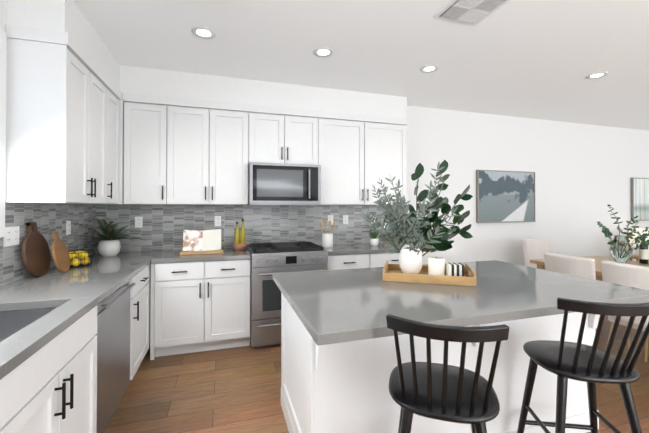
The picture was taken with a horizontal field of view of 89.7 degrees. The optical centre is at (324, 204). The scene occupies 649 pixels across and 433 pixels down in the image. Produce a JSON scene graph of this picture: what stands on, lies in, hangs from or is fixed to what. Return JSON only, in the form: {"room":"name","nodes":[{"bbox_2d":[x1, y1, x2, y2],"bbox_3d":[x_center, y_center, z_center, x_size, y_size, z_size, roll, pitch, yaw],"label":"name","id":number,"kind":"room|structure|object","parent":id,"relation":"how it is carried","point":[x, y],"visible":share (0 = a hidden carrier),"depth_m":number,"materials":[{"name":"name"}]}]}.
{"room":"kitchen","nodes":[
{"label":"kitchen","id":0,"kind":"room"},
{"bbox_2d":[0,0,6,237],"bbox_3d":[-1.437,0.005,0.199,0.120,2.740,6.500,0,-1,-17],"label":"wall","id":1,"kind":"structure","parent":0,"point":[3,9],"depth_m":1.94,"materials":[{"name":"paint"}]},
{"bbox_2d":[0,238,2,285],"bbox_3d":[-1.520,0.332,0.683,0.008,0.285,2.600,0,-1,-17],"label":"backsplash","id":2,"kind":"structure","parent":1,"relation":"attached to","point":[1,261],"depth_m":1.92,"materials":[{"name":"tile"}]},
{"bbox_2d":[0,28,6,236],"bbox_3d":[-1.698,-0.421,1.137,0.132,1.210,1.640,0,-1,-17],"label":"window frame","id":3,"kind":"structure","parent":1,"relation":"attached to","point":[3,56],"depth_m":1.91,"materials":[{"name":"white"}]},
{"bbox_2d":[1,202,95,284],"bbox_3d":[-2.118,0.241,2.624,0.008,0.500,1.460,0,-1,-17],"label":"backsplash","id":4,"kind":"structure","parent":1,"relation":"attached to","point":[48,218],"depth_m":2.43,"materials":[{"name":"tile"}]},
{"bbox_2d":[3,226,18,246],"bbox_3d":[-1.917,0.196,2.001,0.008,0.115,0.145,0,-1,-17],"label":"electrical outlet","id":5,"kind":"object","parent":4,"relation":"attached to","point":[11,238],"visible":1,"depth_m":1.99,"materials":[{"name":"plastic"}]},
{"bbox_2d":[66,221,70,234],"bbox_3d":[-2.142,0.197,2.732,0.008,0.115,0.070,0,-1,-17],"label":"electrical outlet","id":6,"kind":"object","parent":4,"relation":"attached to","point":[68,227],"visible":1,"depth_m":2.72,"materials":[{"name":"plastic"}]},
{"bbox_2d":[5,24,121,203],"bbox_3d":[-1.912,-0.539,2.531,0.338,1.070,1.121,0,-1,-17],"label":"upper cabinet","id":7,"kind":"object","parent":1,"relation":"attached to","point":[63,94],"visible":0.98,"depth_m":2.03,"materials":[{"name":"white wood"}]},
{"bbox_2d":[73,0,648,130],"bbox_3d":[3.638,-1.401,1.774,10.740,0.100,6.740,0,-1,-17],"label":"ceiling","id":8,"kind":"structure","parent":0,"point":[538,59],"depth_m":2.81,"materials":[{"name":"paint"}]},
{"bbox_2d":[191,26,215,38],"bbox_3d":[-0.947,-1.341,2.559,0.184,0.007,0.184,0,-1,-17],"label":"recessed light","id":9,"kind":"object","parent":8,"relation":"in","point":[201,32],"visible":1,"depth_m":2.55,"materials":[{"name":"white plastic"}]},
{"bbox_2d":[6,0,406,117],"bbox_3d":[-0.487,-1.204,3.155,3.430,0.270,1.430,0,-1,-17],"label":"soffit ceiling","id":10,"kind":"structure","parent":8,"relation":"attached to","point":[66,16],"depth_m":3.32,"materials":[{"name":"paint"}]},
{"bbox_2d":[313,47,333,56],"bbox_3d":[-0.009,-1.338,2.879,0.184,0.007,0.184,0,-1,-17],"label":"recessed light","id":11,"kind":"object","parent":8,"relation":"in","point":[323,52],"visible":1,"depth_m":2.87,"materials":[{"name":"white plastic"}]},
{"bbox_2d":[420,65,438,72],"bbox_3d":[1.036,-1.335,3.222,0.184,0.007,0.184,0,-1,-17],"label":"recessed light","id":12,"kind":"object","parent":8,"relation":"in","point":[428,68],"visible":1,"depth_m":3.22,"materials":[{"name":"white plastic"}]},
{"bbox_2d":[433,0,509,25],"bbox_3d":[1.005,-1.340,2.234,0.360,0.014,0.350,0,-1,-17],"label":"ceiling vent","id":13,"kind":"object","parent":8,"relation":"in","point":[471,12],"visible":1,"depth_m":2.26,"materials":[{"name":"metal"}]},
{"bbox_2d":[586,72,607,78],"bbox_3d":[2.827,-1.333,3.387,0.184,0.007,0.184,0,-1,-17],"label":"recessed light","id":14,"kind":"object","parent":8,"relation":"in","point":[597,75],"visible":0.98,"depth_m":3.39,"materials":[{"name":"white plastic"}]},
{"bbox_2d":[104,315,648,432],"bbox_3d":[3.638,1.439,1.750,10.740,0.100,6.740,0,-1,-17],"label":"floor","id":15,"kind":"structure","parent":0,"point":[233,390],"depth_m":2.39,"materials":[{"name":"brown wood"}]},
{"bbox_2d":[0,371,11,432],"bbox_3d":[-1.114,0.942,0.405,0.616,0.870,1.005,0,-1,-17],"label":"base cabinet","id":16,"kind":"object","parent":15,"relation":"on","point":[6,382],"depth_m":1.00,"materials":[{"name":"white wood"}]},
{"bbox_2d":[12,344,96,432],"bbox_3d":[-1.357,1.074,1.191,0.616,0.620,0.913,0,-1,-17],"label":"base cabinet","id":17,"kind":"object","parent":15,"relation":"on","point":[50,386],"depth_m":1.29,"materials":[{"name":"white wood"}]},
{"bbox_2d":[37,266,147,379],"bbox_3d":[-1.777,0.961,2.555,0.616,0.870,0.579,0,-1,-17],"label":"base cabinet","id":18,"kind":"object","parent":15,"relation":"on","point":[82,333],"depth_m":2.38,"materials":[{"name":"white wood"}]},
{"bbox_2d":[96,281,135,432],"bbox_3d":[-1.574,0.957,1.959,0.653,0.868,0.650,0,-1,-17],"label":"dishwasher","id":19,"kind":"object","parent":15,"relation":"on","point":[113,345],"visible":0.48,"depth_m":1.98,"materials":[{"name":"silver metal"}]},
{"bbox_2d":[148,264,150,348],"bbox_3d":[-1.941,0.966,3.088,0.616,0.870,0.660,0,-1,-17],"label":"base cabinet","id":20,"kind":"object","parent":15,"relation":"on","point":[149,266],"depth_m":2.92,"materials":[{"name":"white wood"}]},
{"bbox_2d":[0,250,162,379],"bbox_3d":[-1.376,0.495,1.284,0.632,0.040,4.447,0,-1,-17],"label":"countertop","id":21,"kind":"structure","parent":20,"relation":"on","point":[73,294],"depth_m":1.73,"materials":[{"name":"grey stone"}]},
{"bbox_2d":[0,307,56,341],"bbox_3d":[-1.375,0.620,1.233,0.454,0.209,0.774,0,-1,-17],"label":"sink basin","id":22,"kind":"object","parent":21,"relation":"in","point":[12,322],"visible":0.04,"depth_m":1.59,"materials":[{"name":"silver metal"}]},
{"bbox_2d":[22,222,50,276],"bbox_3d":[-1.926,0.302,2.180,0.076,0.363,0.300,0,-1,-17],"label":"cutting board","id":23,"kind":"object","parent":21,"relation":"on","point":[36,256],"visible":0.98,"depth_m":2.15,"materials":[{"name":"brown wood"}]},
{"bbox_2d":[52,232,69,271],"bbox_3d":[-1.879,0.341,2.320,0.082,0.290,0.200,0,-1,-17],"label":"cutting board","id":24,"kind":"object","parent":21,"relation":"on","point":[60,255],"visible":1,"depth_m":2.30,"materials":[{"name":"brown wood"}]},
{"bbox_2d":[69,249,94,267],"bbox_3d":[-1.918,0.423,2.537,0.217,0.122,0.217,0,-1,-17],"label":"basket","id":25,"kind":"object","parent":21,"relation":"on","point":[78,254],"visible":0.71,"depth_m":2.52,"materials":[{"name":"yellow food"}]},
{"bbox_2d":[83,215,145,255],"bbox_3d":[-1.962,0.291,3.118,0.489,0.396,0.476,0,-1,-17],"label":"potted plant","id":26,"kind":"object","parent":21,"relation":"on","point":[109,245],"visible":1,"depth_m":3.06,"materials":[{"name":"white ceramic"}]},
{"bbox_2d":[150,259,250,359],"bbox_3d":[-1.221,0.967,3.313,0.879,0.870,0.653,0,-1,-17],"label":"base cabinet","id":27,"kind":"object","parent":15,"relation":"on","point":[198,306],"visible":0.98,"depth_m":3.03,"materials":[{"name":"white wood"}]},
{"bbox_2d":[151,248,250,263],"bbox_3d":[-1.220,0.512,3.328,0.866,0.040,0.632,0,-1,-17],"label":"countertop","id":28,"kind":"structure","parent":27,"relation":"on","point":[169,256],"depth_m":3.10,"materials":[{"name":"grey stone"}]},
{"bbox_2d":[180,229,222,254],"bbox_3d":[-1.218,0.372,3.256,0.400,0.238,0.160,0,-1,-17],"label":"cookbook stand","id":29,"kind":"object","parent":28,"relation":"on","point":[197,242],"visible":1,"depth_m":3.25,"materials":[{"name":"white paper"}]},
{"bbox_2d":[233,219,246,250],"bbox_3d":[-0.912,0.325,3.518,0.144,0.335,0.144,0,-1,-17],"label":"oil bottles","id":30,"kind":"object","parent":28,"relation":"on","point":[239,243],"visible":1,"depth_m":3.49,"materials":[{"name":"glass"}]},
{"bbox_2d":[247,241,327,347],"bbox_3d":[-0.419,0.923,3.508,0.764,0.962,0.747,0,-1,-17],"label":"range","id":31,"kind":"object","parent":15,"relation":"on","point":[268,260],"visible":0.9,"depth_m":3.17,"materials":[{"name":"silver metal"}]},
{"bbox_2d":[327,251,421,269],"bbox_3d":[0.482,0.972,3.838,1.145,0.870,0.653,0,-1,-17],"label":"base cabinet","id":32,"kind":"object","parent":15,"relation":"on","point":[350,261],"visible":0.17,"depth_m":3.51,"materials":[{"name":"white wood"}]},
{"bbox_2d":[319,242,421,255],"bbox_3d":[0.484,0.517,3.853,1.153,0.040,0.632,0,-1,-17],"label":"countertop","id":33,"kind":"structure","parent":32,"relation":"on","point":[354,248],"depth_m":3.65,"materials":[{"name":"grey stone"}]},
{"bbox_2d":[319,219,335,247],"bbox_3d":[0.040,0.335,3.773,0.190,0.320,0.127,0,-1,-17],"label":"utensil crock","id":34,"kind":"object","parent":33,"relation":"on","point":[327,240],"visible":1,"depth_m":3.73,"materials":[{"name":"white ceramic"}]},
{"bbox_2d":[366,228,378,245],"bbox_3d":[0.600,0.391,3.918,0.174,0.210,0.182,0,-1,-17],"label":"succulent pot","id":35,"kind":"object","parent":33,"relation":"on","point":[373,240],"visible":0.81,"depth_m":3.88,"materials":[{"name":"white ceramic"}]},
{"bbox_2d":[383,214,396,243],"bbox_3d":[0.822,0.303,4.005,0.190,0.392,0.221,0,-1,-17],"label":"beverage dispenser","id":36,"kind":"object","parent":33,"relation":"on","point":[385,216],"visible":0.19,"depth_m":3.97,"materials":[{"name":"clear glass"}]},
{"bbox_2d":[281,292,599,432],"bbox_3d":[0.718,0.957,2.076,1.838,0.870,0.994,0,-1,-17],"label":"kitchen island","id":37,"kind":"object","parent":15,"relation":"on","point":[342,387],"visible":0.42,"depth_m":1.73,"materials":[{"name":"white wood"}]},
{"bbox_2d":[273,260,648,344],"bbox_3d":[0.733,0.501,2.014,1.940,0.040,1.140,0,-1,-17],"label":"island countertop","id":38,"kind":"structure","parent":37,"relation":"on","point":[336,306],"depth_m":1.67,"materials":[{"name":"grey stone"}]},
{"bbox_2d":[383,261,475,285],"bbox_3d":[0.666,0.442,2.130,0.540,0.077,0.340,0,-1,15],"label":"tray","id":39,"kind":"object","parent":38,"relation":"on","point":[393,273],"visible":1,"depth_m":1.99,"materials":[{"name":"brown wood"}]},
{"bbox_2d":[359,160,472,273],"bbox_3d":[0.654,0.076,2.131,0.724,0.783,0.598,0,-1,-17],"label":"vase","id":40,"kind":"object","parent":39,"relation":"on","point":[410,233],"visible":1,"depth_m":2.14,"materials":[{"name":"white ceramic"}]},
{"bbox_2d":[428,257,444,275],"bbox_3d":[0.719,0.402,2.096,0.100,0.130,0.100,0,-1,-17],"label":"pillar candle","id":41,"kind":"object","parent":39,"relation":"on","point":[436,265],"visible":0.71,"depth_m":2.06,"materials":[{"name":"wax"}]},
{"bbox_2d":[445,263,463,276],"bbox_3d":[0.819,0.421,2.059,0.092,0.090,0.090,0,0,3],"label":"coaster","id":42,"kind":"object","parent":39,"relation":"on","point":[454,269],"visible":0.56,"depth_m":2.02,"materials":[{"name":"paper"}]},
{"bbox_2d":[386,314,508,432],"bbox_3d":[0.455,0.890,1.268,0.435,0.993,0.487,0,-1,16],"label":"bar stool","id":43,"kind":"object","parent":15,"relation":"on","point":[444,391],"visible":1,"depth_m":1.14,"materials":[{"name":"black paint"}]},
{"bbox_2d":[522,239,549,267],"bbox_3d":[3.073,0.953,4.435,0.460,0.923,0.576,0,-1,-17],"label":"dining chair","id":44,"kind":"object","parent":15,"relation":"on","point":[535,248],"visible":0.19,"depth_m":4.61,"materials":[{"name":"fabric"}]},
{"bbox_2d":[517,297,648,432],"bbox_3d":[1.196,0.893,1.514,0.435,0.993,0.487,0,-1,8],"label":"bar stool","id":45,"kind":"object","parent":15,"relation":"on","point":[564,361],"visible":1,"depth_m":1.41,"materials":[{"name":"black paint"}]},
{"bbox_2d":[543,252,629,351],"bbox_3d":[2.494,0.942,3.129,0.576,0.923,0.460,0,-1,-17],"label":"dining chair","id":46,"kind":"object","parent":15,"relation":"on","point":[573,265],"visible":0.23,"depth_m":3.00,"materials":[{"name":"fabric"}]},
{"bbox_2d":[530,256,648,280],"bbox_3d":[3.332,1.026,2.915,1.100,0.745,2.400,0,-1,-17],"label":"dining table","id":47,"kind":"object","parent":15,"relation":"on","point":[540,263],"visible":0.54,"depth_m":3.76,"materials":[{"name":"brown wood"}]},
{"bbox_2d":[597,205,648,262],"bbox_3d":[3.479,0.326,3.580,1.413,0.665,0.692,0,-1,-17],"label":"vase","id":48,"kind":"object","parent":47,"relation":"on","point":[621,249],"visible":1,"depth_m":3.66,"materials":[{"name":"clear glass"}]},
{"bbox_2d":[639,237,648,263],"bbox_3d":[3.544,0.501,3.623,0.076,0.316,0.076,0,-1,-17],"label":"wine bottle","id":49,"kind":"object","parent":47,"relation":"on","point":[643,256],"visible":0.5,"depth_m":3.60,"materials":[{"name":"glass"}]},
{"bbox_2d":[601,260,648,361],"bbox_3d":[2.647,0.938,2.632,0.576,0.923,0.460,0,-1,-17],"label":"dining chair","id":50,"kind":"object","parent":15,"relation":"on","point":[635,276],"visible":0.48,"depth_m":2.59,"materials":[{"name":"fabric"}]},
{"bbox_2d":[630,253,638,260],"bbox_3d":[5.043,1.120,5.241,0.460,0.602,0.460,0,-1,-17],"label":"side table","id":51,"kind":"object","parent":15,"relation":"on","point":[636,257],"visible":0.23,"depth_m":5.13,"materials":[{"name":"brown wood"}]},
{"bbox_2d":[628,228,648,255],"bbox_3d":[5.043,0.608,5.245,0.300,0.420,0.300,0,-1,-17],"label":"table lamp","id":52,"kind":"object","parent":51,"relation":"on","point":[635,236],"visible":0.48,"depth_m":5.19,"materials":[{"name":"white ceramic"}]},
{"bbox_2d":[398,106,648,265],"bbox_3d":[2.663,0.046,4.925,10.740,2.740,0.120,0,-1,-17],"label":"wall","id":53,"kind":"structure","parent":0,"point":[584,173],"depth_m":5.06,"materials":[{"name":"paint"}]},
{"bbox_2d":[119,92,130,203],"bbox_3d":[-2.101,-0.533,3.231,0.389,1.070,0.317,0,-1,-17],"label":"upper cabinet","id":54,"kind":"object","parent":53,"relation":"attached to","point":[125,104],"depth_m":3.14,"materials":[{"name":"white wood"}]},
{"bbox_2d":[131,93,174,203],"bbox_3d":[-1.765,-0.532,3.342,0.442,1.070,0.302,0,-1,-17],"label":"upper cabinet","id":55,"kind":"object","parent":53,"relation":"attached to","point":[152,116],"depth_m":3.22,"materials":[{"name":"white wood"}]},
{"bbox_2d":[175,97,254,204],"bbox_3d":[-1.233,-0.531,3.506,0.918,1.070,0.302,0,-1,-17],"label":"upper cabinet","id":56,"kind":"object","parent":53,"relation":"attached to","point":[179,151],"depth_m":3.37,"materials":[{"name":"white wood"}]},
{"bbox_2d":[95,204,395,252],"bbox_3d":[-0.687,0.252,3.824,3.450,0.500,0.008,0,-1,-17],"label":"backsplash","id":57,"kind":"structure","parent":53,"relation":"attached to","point":[164,227],"depth_m":3.72,"materials":[{"name":"tile"}]},
{"bbox_2d":[135,217,142,227],"bbox_3d":[-1.951,0.188,3.427,0.070,0.115,0.008,0,-1,-17],"label":"electrical outlet","id":58,"kind":"object","parent":57,"relation":"attached to","point":[138,222],"visible":1,"depth_m":3.42,"materials":[{"name":"plastic"}]},
{"bbox_2d":[215,216,220,225],"bbox_3d":[-1.196,0.190,3.659,0.070,0.115,0.008,0,-1,-17],"label":"electrical outlet","id":59,"kind":"object","parent":57,"relation":"attached to","point":[217,220],"visible":1,"depth_m":3.66,"materials":[{"name":"plastic"}]},
{"bbox_2d":[328,215,332,223],"bbox_3d":[0.075,0.194,4.051,0.070,0.115,0.008,0,-1,-17],"label":"electrical outlet","id":60,"kind":"object","parent":57,"relation":"attached to","point":[330,217],"visible":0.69,"depth_m":4.05,"materials":[{"name":"plastic"}]},
{"bbox_2d":[343,215,347,223],"bbox_3d":[0.266,0.194,4.110,0.070,0.115,0.008,0,-1,-17],"label":"electrical outlet","id":61,"kind":"object","parent":57,"relation":"attached to","point":[345,219],"visible":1,"depth_m":4.11,"materials":[{"name":"plastic"}]},
{"bbox_2d":[255,105,318,164],"bbox_3d":[-0.486,-0.751,3.738,0.770,0.625,0.302,0,-1,-17],"label":"upper cabinet","id":62,"kind":"object","parent":53,"relation":"attached to","point":[285,135],"depth_m":3.60,"materials":[{"name":"white wood"}]},
{"bbox_2d":[248,162,320,205],"bbox_3d":[-0.460,-0.210,3.652,0.764,0.449,0.473,0,-1,-17],"label":"microwave","id":63,"kind":"object","parent":62,"relation":"attached to","point":[276,184],"visible":0.98,"depth_m":3.47,"materials":[{"name":"silver metal"}]},
{"bbox_2d":[319,110,406,204],"bbox_3d":[0.400,-0.527,4.009,1.206,1.070,0.302,0,-1,-17],"label":"upper cabinet","id":64,"kind":"object","parent":53,"relation":"attached to","point":[356,150],"depth_m":3.86,"materials":[{"name":"white wood"}]},
{"bbox_2d":[476,170,534,222],"bbox_3d":[2.707,-0.111,4.852,1.071,0.764,0.040,0,-1,-17],"label":"landscape picture","id":65,"kind":"object","parent":53,"relation":"attached to","point":[504,196],"visible":1,"depth_m":4.83,"materials":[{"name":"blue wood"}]},
{"bbox_2d":[630,178,648,220],"bbox_3d":[5.875,-0.085,5.828,1.130,0.749,0.040,0,-1,-17],"label":"framed picture","id":66,"kind":"object","parent":53,"relation":"attached to","point":[639,187],"visible":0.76,"depth_m":5.71,"materials":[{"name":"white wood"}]}
]}

